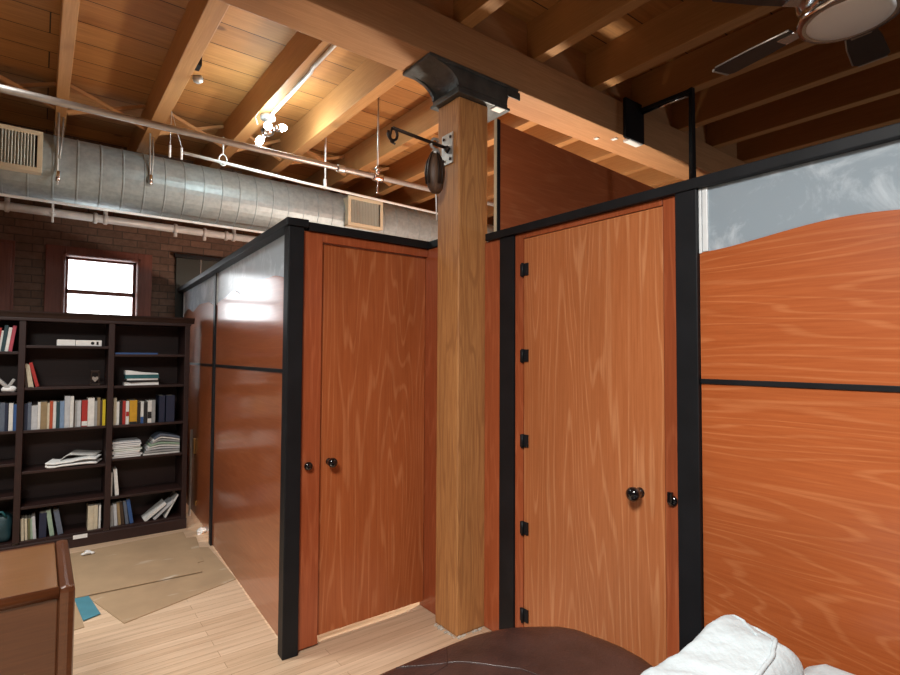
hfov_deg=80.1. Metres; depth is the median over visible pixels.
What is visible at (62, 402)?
book
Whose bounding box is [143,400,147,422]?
book
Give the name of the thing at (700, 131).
board
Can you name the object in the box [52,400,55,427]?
book
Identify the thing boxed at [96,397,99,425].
book
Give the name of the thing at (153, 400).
book
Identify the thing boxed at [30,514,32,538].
book
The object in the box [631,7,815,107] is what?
joist
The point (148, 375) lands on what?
book
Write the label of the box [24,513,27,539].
book
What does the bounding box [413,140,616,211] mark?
joist
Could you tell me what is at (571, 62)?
board
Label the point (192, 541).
cardboard sheet
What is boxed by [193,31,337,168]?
joist
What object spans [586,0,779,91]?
joist
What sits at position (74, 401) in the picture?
book
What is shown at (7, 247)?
window
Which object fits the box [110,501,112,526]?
book
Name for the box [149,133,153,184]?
hanger
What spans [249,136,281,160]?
brace
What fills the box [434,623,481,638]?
debris
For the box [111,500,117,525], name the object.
book
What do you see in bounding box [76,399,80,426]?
book
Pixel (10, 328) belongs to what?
book
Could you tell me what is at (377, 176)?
pipe
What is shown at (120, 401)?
book
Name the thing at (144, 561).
cardboard sheet
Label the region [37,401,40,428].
book
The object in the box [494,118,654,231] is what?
panel
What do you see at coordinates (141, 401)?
book
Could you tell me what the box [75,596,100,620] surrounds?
card
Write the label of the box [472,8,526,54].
board
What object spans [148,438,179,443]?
magazine
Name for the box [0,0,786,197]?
ceiling
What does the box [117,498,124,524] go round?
book
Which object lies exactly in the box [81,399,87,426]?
book
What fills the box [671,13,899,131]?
joist
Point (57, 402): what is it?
book
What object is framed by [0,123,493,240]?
air duct
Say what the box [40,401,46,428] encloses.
book
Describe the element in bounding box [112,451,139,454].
magazine
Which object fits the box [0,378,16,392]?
ornament
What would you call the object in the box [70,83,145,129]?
brace
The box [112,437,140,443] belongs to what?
magazine
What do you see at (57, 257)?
window
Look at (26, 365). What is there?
book
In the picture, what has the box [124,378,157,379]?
book
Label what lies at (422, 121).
joist
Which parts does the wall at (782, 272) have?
filler panel, post, jamb panel, header panel, jamb panel, post, rail, panel, panel, plexiglass pane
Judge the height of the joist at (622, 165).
0.255 m
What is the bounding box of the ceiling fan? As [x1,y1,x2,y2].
[712,0,899,74]
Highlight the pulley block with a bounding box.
[424,137,444,219]
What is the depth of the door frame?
2.81 m
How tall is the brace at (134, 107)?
0.222 m
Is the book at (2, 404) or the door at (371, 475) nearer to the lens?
the door at (371, 475)
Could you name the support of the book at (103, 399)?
on the bookcase
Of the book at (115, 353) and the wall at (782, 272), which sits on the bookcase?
the book at (115, 353)
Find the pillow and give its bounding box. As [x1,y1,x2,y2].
[641,615,853,674]
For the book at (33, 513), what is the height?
0.171 m
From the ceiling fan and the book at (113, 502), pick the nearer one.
the ceiling fan
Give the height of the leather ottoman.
0.468 m
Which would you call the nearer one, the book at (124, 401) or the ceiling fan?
the ceiling fan
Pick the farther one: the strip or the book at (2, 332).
the book at (2, 332)
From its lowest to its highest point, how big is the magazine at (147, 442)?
0.036 m
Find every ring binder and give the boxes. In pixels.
[56,340,74,345]
[75,340,101,345]
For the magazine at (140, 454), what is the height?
0.012 m
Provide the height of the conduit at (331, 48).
0.027 m
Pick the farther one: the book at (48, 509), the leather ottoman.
the book at (48, 509)
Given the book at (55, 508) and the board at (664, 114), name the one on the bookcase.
the book at (55, 508)
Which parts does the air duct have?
register frame, register frame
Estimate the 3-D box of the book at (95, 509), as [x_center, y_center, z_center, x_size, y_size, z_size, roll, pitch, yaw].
[-2.889,1.440,4.354,0.030,0.190,0.170,2,-3,-37]
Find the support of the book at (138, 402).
on the bookcase
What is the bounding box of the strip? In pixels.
[74,604,83,629]
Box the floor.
[12,503,491,674]
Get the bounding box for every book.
[0,331,3,350]
[0,401,5,430]
[1,325,9,350]
[4,402,8,430]
[5,327,12,350]
[8,325,16,350]
[8,402,13,430]
[13,403,16,430]
[21,514,23,540]
[23,403,27,429]
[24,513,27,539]
[25,363,31,386]
[25,368,27,386]
[27,401,31,429]
[28,364,33,386]
[28,513,29,539]
[29,362,38,386]
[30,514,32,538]
[31,404,37,429]
[32,512,35,538]
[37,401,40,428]
[39,508,46,537]
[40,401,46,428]
[46,506,53,535]
[47,401,49,428]
[49,400,52,428]
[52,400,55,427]
[53,506,62,534]
[56,400,59,427]
[59,400,64,427]
[64,395,69,427]
[69,395,73,426]
[73,401,74,426]
[74,399,76,426]
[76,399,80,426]
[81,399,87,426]
[86,502,93,529]
[87,397,94,425]
[92,501,97,528]
[94,399,96,425]
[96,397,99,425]
[97,500,100,527]
[100,399,102,424]
[101,398,105,424]
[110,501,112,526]
[111,465,118,495]
[111,471,112,495]
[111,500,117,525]
[113,397,116,424]
[114,499,120,524]
[115,353,157,353]
[116,400,118,424]
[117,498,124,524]
[118,400,122,424]
[121,498,128,523]
[122,382,158,385]
[122,400,125,423]
[123,374,158,378]
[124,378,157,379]
[124,497,132,522]
[125,400,128,423]
[126,380,157,382]
[127,399,136,423]
[137,401,140,423]
[138,400,143,422]
[141,499,165,520]
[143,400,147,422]
[145,399,151,422]
[149,399,155,422]
[152,496,173,519]
[155,394,164,421]
[162,491,177,517]
[163,394,174,421]
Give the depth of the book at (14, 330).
4.01 m
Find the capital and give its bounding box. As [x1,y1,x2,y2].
[403,52,519,122]
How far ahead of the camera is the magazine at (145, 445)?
4.60 m
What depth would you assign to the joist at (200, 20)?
3.48 m
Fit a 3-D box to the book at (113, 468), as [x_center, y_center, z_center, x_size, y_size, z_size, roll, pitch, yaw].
[-2.780,1.185,4.445,0.045,0.216,0.170,2,-3,-37]
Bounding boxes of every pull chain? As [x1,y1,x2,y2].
[168,111,171,156]
[172,113,182,159]
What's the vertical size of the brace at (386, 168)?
0.222 m
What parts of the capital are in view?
plate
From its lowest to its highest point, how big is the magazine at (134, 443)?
0.018 m
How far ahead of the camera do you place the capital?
3.02 m
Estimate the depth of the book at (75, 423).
4.22 m
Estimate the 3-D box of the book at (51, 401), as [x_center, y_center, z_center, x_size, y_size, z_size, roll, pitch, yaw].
[-3.123,0.598,4.193,0.020,0.212,0.150,2,-3,-37]
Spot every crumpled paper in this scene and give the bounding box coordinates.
[81,550,94,555]
[197,527,205,534]
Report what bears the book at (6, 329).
on the bookcase
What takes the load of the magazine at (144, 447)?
on the magazine at (142, 449)
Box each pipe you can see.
[0,84,493,205]
[0,197,256,241]
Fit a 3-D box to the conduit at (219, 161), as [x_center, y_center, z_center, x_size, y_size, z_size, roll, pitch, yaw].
[-0.938,-1.613,4.940,2.771,0.636,0.030,2,-3,-37]
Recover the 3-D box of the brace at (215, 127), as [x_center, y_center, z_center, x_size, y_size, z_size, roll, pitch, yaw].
[-2.259,-1.817,4.691,0.528,0.222,0.040,2,-3,-37]
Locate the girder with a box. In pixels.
[218,0,746,179]
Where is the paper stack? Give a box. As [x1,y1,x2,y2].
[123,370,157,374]
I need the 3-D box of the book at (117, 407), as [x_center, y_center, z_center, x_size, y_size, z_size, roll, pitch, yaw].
[-2.779,0.624,4.464,0.020,0.190,0.170,2,-3,-37]
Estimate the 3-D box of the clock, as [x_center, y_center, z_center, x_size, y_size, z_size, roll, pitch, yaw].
[-2.876,0.328,4.340,0.075,0.122,0.050,2,-3,-37]
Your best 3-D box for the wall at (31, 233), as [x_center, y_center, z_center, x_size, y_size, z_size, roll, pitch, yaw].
[-2.303,-0.089,6.304,11.000,3.600,0.300,2,-3,-37]
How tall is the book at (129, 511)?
0.202 m
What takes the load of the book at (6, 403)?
on the bookcase
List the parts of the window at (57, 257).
sash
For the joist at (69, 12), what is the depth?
3.31 m
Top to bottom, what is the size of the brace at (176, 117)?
0.222 m
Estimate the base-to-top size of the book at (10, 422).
0.205 m
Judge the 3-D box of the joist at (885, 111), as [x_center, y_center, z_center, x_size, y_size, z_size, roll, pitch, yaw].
[4.418,-1.846,2.930,0.080,0.255,5.585,2,-3,-37]
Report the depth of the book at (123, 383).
4.51 m
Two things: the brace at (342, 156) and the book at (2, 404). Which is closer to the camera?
the book at (2, 404)
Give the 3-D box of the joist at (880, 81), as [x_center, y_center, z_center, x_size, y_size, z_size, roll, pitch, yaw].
[3.958,-1.861,2.578,0.080,0.255,5.585,2,-3,-37]
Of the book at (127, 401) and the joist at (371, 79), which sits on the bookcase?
the book at (127, 401)
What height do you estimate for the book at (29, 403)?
0.205 m
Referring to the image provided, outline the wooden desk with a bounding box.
[0,540,74,674]
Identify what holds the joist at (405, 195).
attached to the ceiling
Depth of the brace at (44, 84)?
4.03 m
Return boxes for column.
[435,97,486,635]
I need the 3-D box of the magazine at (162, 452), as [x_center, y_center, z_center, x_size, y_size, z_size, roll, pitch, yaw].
[-2.528,0.992,4.662,0.278,0.011,0.200,2,-3,-37]
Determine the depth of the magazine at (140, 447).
4.43 m
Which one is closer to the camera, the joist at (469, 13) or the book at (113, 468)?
the joist at (469, 13)
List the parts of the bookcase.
shelf, shelf, shelf, shelf, shelf, shelf, shelf, shelf, shelf, shelf, shelf, shelf, crown, shelf, shelf, shelf, shelf, shelf, shelf, panel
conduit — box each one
[0,193,264,232]
[183,137,437,214]
[270,45,336,115]
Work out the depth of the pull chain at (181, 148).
4.08 m
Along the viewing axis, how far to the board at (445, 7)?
2.96 m
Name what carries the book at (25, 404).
on the bookcase
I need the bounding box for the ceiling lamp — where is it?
[255,111,286,144]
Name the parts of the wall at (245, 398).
post, panel, plexiglass pane, panel, post, rail, panel, panel, plexiglass pane, post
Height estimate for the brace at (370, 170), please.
0.222 m
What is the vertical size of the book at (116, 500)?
0.186 m
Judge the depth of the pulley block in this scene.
2.94 m
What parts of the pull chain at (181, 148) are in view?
handle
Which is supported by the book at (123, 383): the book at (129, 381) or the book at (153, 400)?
the book at (129, 381)
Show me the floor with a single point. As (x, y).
(220, 630)
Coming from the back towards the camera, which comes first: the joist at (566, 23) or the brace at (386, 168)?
the brace at (386, 168)
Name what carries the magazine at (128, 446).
on the magazine at (140, 447)
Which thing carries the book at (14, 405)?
on the bookcase
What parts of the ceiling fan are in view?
blade, blade, light glass, blade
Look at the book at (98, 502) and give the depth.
4.31 m
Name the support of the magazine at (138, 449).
on the magazine at (132, 451)
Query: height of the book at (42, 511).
0.185 m
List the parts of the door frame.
knob, jamb panel, rail, header panel, return panel, return rail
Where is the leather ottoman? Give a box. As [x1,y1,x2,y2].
[380,626,652,674]
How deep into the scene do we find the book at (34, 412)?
4.07 m
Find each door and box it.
[317,244,424,634]
[520,206,666,666]
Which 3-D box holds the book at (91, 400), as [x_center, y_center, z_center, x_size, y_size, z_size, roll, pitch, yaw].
[-2.922,0.599,4.350,0.044,0.225,0.170,2,-3,-37]
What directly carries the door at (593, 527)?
in the wall at (782, 272)
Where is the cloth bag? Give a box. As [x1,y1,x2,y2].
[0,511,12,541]
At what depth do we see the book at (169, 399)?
4.63 m
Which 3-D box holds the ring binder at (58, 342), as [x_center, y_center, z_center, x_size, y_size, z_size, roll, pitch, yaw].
[-3.075,0.044,4.285,0.117,0.048,0.230,2,-3,-37]
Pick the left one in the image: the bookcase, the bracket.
the bookcase
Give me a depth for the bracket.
3.86 m
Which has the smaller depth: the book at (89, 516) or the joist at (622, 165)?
the book at (89, 516)
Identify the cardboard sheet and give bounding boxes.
[70,532,201,597]
[89,547,235,623]
[186,537,203,562]
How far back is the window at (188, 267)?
5.70 m
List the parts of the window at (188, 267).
head rail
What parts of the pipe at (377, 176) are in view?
hanger rod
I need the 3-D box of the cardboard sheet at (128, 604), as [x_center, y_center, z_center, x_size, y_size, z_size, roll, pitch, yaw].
[-1.944,1.615,3.586,0.815,0.004,1.106,2,-3,-37]
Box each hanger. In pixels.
[55,112,63,184]
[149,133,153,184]
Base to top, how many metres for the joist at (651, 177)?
0.255 m
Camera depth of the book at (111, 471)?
4.36 m
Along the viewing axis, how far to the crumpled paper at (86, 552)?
3.98 m
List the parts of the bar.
plate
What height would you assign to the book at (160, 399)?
0.226 m
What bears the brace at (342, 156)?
hanging from the ceiling
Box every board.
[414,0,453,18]
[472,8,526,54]
[543,47,585,83]
[601,79,630,101]
[646,104,671,125]
[684,125,705,142]
[717,143,736,157]
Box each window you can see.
[0,239,14,309]
[44,244,151,315]
[174,253,223,317]
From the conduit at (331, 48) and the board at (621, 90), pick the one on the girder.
the board at (621, 90)
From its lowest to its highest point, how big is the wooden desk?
0.757 m
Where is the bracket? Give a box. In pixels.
[593,87,695,178]
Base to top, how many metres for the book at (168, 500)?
0.149 m
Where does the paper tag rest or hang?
attached to the bookcase
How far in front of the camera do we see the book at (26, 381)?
4.04 m
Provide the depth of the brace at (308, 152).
5.33 m
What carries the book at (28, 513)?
on the bookcase
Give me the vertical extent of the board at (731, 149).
0.253 m
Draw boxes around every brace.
[0,75,55,109]
[6,82,55,88]
[67,105,145,114]
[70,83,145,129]
[159,125,223,135]
[170,114,224,146]
[235,139,279,152]
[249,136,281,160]
[290,155,343,164]
[306,150,345,175]
[356,167,388,177]
[368,169,391,185]
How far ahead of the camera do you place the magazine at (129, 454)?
4.42 m
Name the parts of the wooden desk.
panel, panel, rail, panel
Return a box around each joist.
[53,0,79,136]
[127,0,229,154]
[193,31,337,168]
[242,58,404,178]
[299,97,438,191]
[340,113,536,199]
[379,124,577,207]
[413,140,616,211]
[453,0,508,27]
[487,155,650,217]
[487,168,680,225]
[527,0,649,62]
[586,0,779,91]
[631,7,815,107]
[653,179,683,187]
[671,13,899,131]
[706,58,899,147]
[737,93,899,162]
[765,122,898,158]
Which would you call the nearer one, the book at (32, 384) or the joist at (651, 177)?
the book at (32, 384)
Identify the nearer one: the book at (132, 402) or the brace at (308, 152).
the book at (132, 402)
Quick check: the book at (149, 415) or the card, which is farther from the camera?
the book at (149, 415)
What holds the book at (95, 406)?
on the bookcase
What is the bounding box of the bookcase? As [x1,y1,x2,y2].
[0,310,194,550]
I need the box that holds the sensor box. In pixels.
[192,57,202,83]
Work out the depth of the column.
2.98 m
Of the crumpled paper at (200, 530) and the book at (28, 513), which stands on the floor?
the crumpled paper at (200, 530)
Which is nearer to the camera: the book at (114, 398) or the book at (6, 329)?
the book at (6, 329)
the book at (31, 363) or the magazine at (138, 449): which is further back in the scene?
the magazine at (138, 449)
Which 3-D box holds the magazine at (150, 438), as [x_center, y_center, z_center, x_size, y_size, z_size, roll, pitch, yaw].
[-2.499,0.873,4.688,0.206,0.040,0.200,2,-3,-37]
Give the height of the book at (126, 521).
0.186 m
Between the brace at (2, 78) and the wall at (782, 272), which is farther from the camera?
the brace at (2, 78)
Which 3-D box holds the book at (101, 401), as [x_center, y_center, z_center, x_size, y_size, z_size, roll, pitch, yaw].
[-2.874,0.613,4.401,0.015,0.200,0.170,2,-3,-37]
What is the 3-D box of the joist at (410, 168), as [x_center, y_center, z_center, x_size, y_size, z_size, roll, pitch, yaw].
[-0.208,-1.785,5.360,0.090,0.255,3.870,2,-3,-37]
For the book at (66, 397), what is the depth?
4.20 m
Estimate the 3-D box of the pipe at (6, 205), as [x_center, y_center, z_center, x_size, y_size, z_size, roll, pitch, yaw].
[-3.905,-1.162,4.780,6.450,0.180,0.221,2,-3,-37]
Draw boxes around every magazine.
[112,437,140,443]
[112,442,140,445]
[112,444,140,447]
[112,446,139,449]
[112,446,141,451]
[112,449,139,452]
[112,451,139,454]
[112,451,141,456]
[112,454,140,458]
[141,448,179,453]
[141,450,178,455]
[143,446,179,450]
[144,444,179,448]
[146,441,179,446]
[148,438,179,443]
[149,436,179,441]
[151,431,179,439]
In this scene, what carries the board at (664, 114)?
on the girder
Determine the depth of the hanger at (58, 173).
4.05 m
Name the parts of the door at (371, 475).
knob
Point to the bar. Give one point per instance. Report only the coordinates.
(447, 140)
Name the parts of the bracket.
clamp plate, plate, arm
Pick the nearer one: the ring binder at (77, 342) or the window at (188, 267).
the ring binder at (77, 342)
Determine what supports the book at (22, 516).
on the bookcase
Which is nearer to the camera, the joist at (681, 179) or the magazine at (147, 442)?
the magazine at (147, 442)
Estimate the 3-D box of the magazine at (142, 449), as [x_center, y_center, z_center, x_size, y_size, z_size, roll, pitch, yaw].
[-2.523,0.973,4.666,0.266,0.021,0.200,2,-3,-37]
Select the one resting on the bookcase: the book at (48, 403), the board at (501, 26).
the book at (48, 403)
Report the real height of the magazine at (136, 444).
0.012 m
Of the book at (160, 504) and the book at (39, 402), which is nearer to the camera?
the book at (39, 402)
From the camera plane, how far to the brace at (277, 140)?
5.08 m
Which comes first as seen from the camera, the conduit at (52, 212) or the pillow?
the pillow
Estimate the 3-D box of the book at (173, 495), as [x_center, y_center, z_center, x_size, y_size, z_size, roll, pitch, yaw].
[-2.461,1.457,4.699,0.107,0.187,0.190,2,-3,-37]
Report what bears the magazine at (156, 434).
on the magazine at (150, 438)
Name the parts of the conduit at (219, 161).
hanger rod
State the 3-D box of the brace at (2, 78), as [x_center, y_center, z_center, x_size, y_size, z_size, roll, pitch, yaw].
[-3.194,-1.849,3.912,0.516,0.222,0.040,2,-3,-37]
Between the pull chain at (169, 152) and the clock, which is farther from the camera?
the clock
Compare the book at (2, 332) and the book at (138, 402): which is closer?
the book at (2, 332)
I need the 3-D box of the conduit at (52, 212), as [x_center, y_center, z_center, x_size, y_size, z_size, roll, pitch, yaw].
[-3.549,-0.973,3.650,5.650,0.166,0.044,2,-3,-37]
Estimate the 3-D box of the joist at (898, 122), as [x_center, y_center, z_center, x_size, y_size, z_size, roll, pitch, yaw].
[4.894,-1.831,3.295,0.080,0.255,5.585,2,-3,-37]
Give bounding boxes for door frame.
[298,222,437,649]
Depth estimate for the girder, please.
3.08 m
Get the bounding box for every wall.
[0,121,375,316]
[177,217,308,660]
[484,122,899,674]
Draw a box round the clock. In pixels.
[89,370,100,385]
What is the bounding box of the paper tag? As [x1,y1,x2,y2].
[73,533,86,539]
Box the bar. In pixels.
[387,126,452,165]
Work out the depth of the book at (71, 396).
4.22 m
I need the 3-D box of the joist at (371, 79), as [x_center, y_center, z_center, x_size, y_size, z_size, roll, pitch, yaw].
[-1.173,-1.816,4.622,0.090,0.255,3.870,2,-3,-37]

